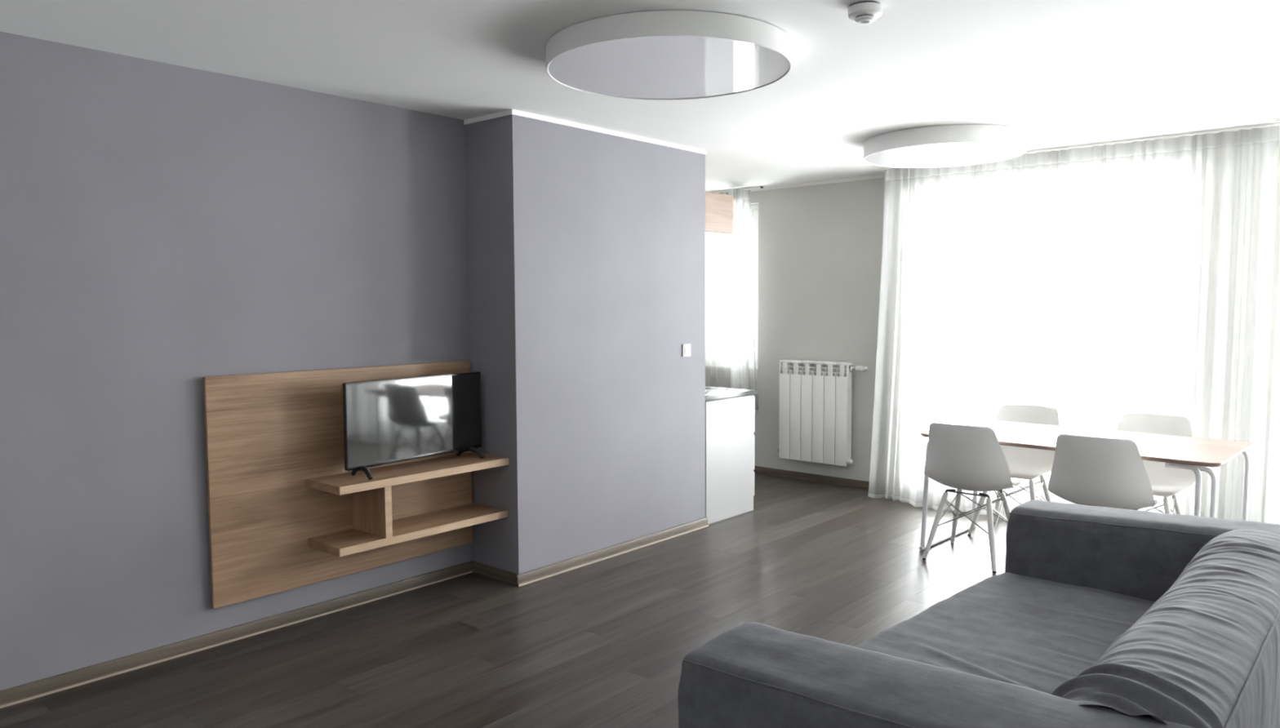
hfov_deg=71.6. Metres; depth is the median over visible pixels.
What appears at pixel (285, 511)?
tv wall unit
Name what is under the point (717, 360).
window
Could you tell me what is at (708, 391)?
cooktop
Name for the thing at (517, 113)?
trim
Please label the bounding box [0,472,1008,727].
floor
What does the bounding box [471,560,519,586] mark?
baseboard
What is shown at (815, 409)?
radiator
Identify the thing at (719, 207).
upper cabinet
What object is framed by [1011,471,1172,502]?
floor
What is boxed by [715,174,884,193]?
trim
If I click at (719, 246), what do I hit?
upper cabinet
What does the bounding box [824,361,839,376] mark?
grille
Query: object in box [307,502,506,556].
shelf
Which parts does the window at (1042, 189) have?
sash, sash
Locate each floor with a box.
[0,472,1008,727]
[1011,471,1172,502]
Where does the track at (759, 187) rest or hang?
attached to the ceiling
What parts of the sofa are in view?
arm, seat, arm, backrest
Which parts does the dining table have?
leg, leg, leg, leg, leg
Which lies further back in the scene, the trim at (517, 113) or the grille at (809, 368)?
the grille at (809, 368)
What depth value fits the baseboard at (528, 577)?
5.34 m
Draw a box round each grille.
[779,360,793,373]
[790,360,803,374]
[801,360,817,374]
[813,360,825,375]
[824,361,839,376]
[835,362,852,377]
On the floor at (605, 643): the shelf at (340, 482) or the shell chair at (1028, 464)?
the shell chair at (1028, 464)
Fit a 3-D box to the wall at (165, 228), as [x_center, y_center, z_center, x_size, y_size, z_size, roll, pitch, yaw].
[-2.680,0.098,3.171,0.150,2.650,5.045,3,5,41]
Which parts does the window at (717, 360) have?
sill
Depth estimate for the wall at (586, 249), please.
5.14 m
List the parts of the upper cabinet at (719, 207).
door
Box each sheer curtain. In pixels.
[719,189,758,413]
[729,187,749,389]
[867,125,1279,519]
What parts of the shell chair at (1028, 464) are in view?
leg, leg, leg, leg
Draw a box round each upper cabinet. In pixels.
[705,191,733,233]
[705,231,733,314]
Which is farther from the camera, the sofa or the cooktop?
the cooktop
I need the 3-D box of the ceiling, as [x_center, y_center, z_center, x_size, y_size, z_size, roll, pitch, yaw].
[-0.067,-1.314,3.346,6.850,0.120,8.890,3,5,41]
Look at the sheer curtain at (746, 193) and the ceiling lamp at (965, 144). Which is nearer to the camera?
the ceiling lamp at (965, 144)
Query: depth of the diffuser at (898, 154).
5.53 m
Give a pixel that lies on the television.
(391, 420)
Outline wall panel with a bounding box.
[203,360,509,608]
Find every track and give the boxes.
[711,186,763,192]
[879,122,1279,169]
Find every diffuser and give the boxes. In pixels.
[548,35,789,98]
[865,142,1024,167]
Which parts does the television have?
leg, leg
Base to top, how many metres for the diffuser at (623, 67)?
0.001 m
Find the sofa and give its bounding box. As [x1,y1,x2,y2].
[677,499,1279,727]
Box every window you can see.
[705,204,758,369]
[905,161,1203,515]
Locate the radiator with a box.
[777,360,867,466]
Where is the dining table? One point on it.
(1191, 453)
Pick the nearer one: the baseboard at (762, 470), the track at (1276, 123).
the track at (1276, 123)
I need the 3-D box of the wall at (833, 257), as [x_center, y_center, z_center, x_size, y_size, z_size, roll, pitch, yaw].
[2.684,-0.155,6.584,6.850,2.650,0.530,3,5,41]
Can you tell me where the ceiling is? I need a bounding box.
[0,0,1279,191]
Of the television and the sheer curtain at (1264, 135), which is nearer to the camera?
the television
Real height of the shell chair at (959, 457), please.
0.830 m
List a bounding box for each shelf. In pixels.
[306,452,506,495]
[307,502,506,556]
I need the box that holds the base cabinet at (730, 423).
[705,395,755,524]
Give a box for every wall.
[0,31,472,690]
[464,114,705,573]
[705,125,1279,524]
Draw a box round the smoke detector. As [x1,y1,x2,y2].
[848,0,881,24]
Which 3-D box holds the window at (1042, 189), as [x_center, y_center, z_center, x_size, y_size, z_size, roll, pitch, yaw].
[2.826,-0.161,6.279,1.945,2.300,0.082,3,5,41]
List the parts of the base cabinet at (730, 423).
drawer, drawer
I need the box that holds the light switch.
[682,344,690,356]
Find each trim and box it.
[463,109,513,124]
[512,109,706,154]
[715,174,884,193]
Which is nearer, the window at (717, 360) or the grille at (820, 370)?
the grille at (820, 370)
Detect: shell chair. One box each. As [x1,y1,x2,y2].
[922,422,1022,573]
[967,404,1059,536]
[1047,434,1157,510]
[1115,413,1195,514]
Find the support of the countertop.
on the base cabinet at (730, 423)
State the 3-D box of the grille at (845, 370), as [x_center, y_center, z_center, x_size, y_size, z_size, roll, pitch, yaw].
[1.683,0.046,7.310,0.109,0.118,0.093,3,5,41]
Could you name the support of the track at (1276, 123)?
attached to the ceiling
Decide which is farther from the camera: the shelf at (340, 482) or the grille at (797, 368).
the grille at (797, 368)
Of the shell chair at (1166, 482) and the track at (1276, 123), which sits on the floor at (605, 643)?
the shell chair at (1166, 482)
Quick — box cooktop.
[705,386,742,395]
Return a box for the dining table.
[919,419,1253,551]
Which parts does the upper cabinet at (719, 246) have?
door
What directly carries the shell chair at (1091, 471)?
on the floor at (605, 643)
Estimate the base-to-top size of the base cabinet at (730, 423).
0.856 m
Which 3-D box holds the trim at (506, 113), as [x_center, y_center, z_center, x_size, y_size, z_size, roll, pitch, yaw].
[-0.823,-1.334,4.798,0.406,0.026,0.006,3,5,41]
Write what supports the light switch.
attached to the wall at (586, 249)
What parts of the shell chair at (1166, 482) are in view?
leg, leg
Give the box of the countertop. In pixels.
[705,386,756,401]
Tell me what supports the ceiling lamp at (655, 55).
attached to the ceiling
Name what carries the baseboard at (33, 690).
attached to the wall at (165, 228)
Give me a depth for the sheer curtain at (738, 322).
7.83 m
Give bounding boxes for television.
[342,371,484,479]
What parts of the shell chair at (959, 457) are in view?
leg, leg, leg, leg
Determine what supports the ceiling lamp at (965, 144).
attached to the ceiling
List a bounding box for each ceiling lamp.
[545,10,792,100]
[863,124,1026,168]
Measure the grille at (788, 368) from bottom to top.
0.118 m
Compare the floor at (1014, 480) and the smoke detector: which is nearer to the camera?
the smoke detector
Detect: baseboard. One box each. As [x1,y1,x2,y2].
[0,560,472,708]
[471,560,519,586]
[515,517,708,586]
[753,466,886,491]

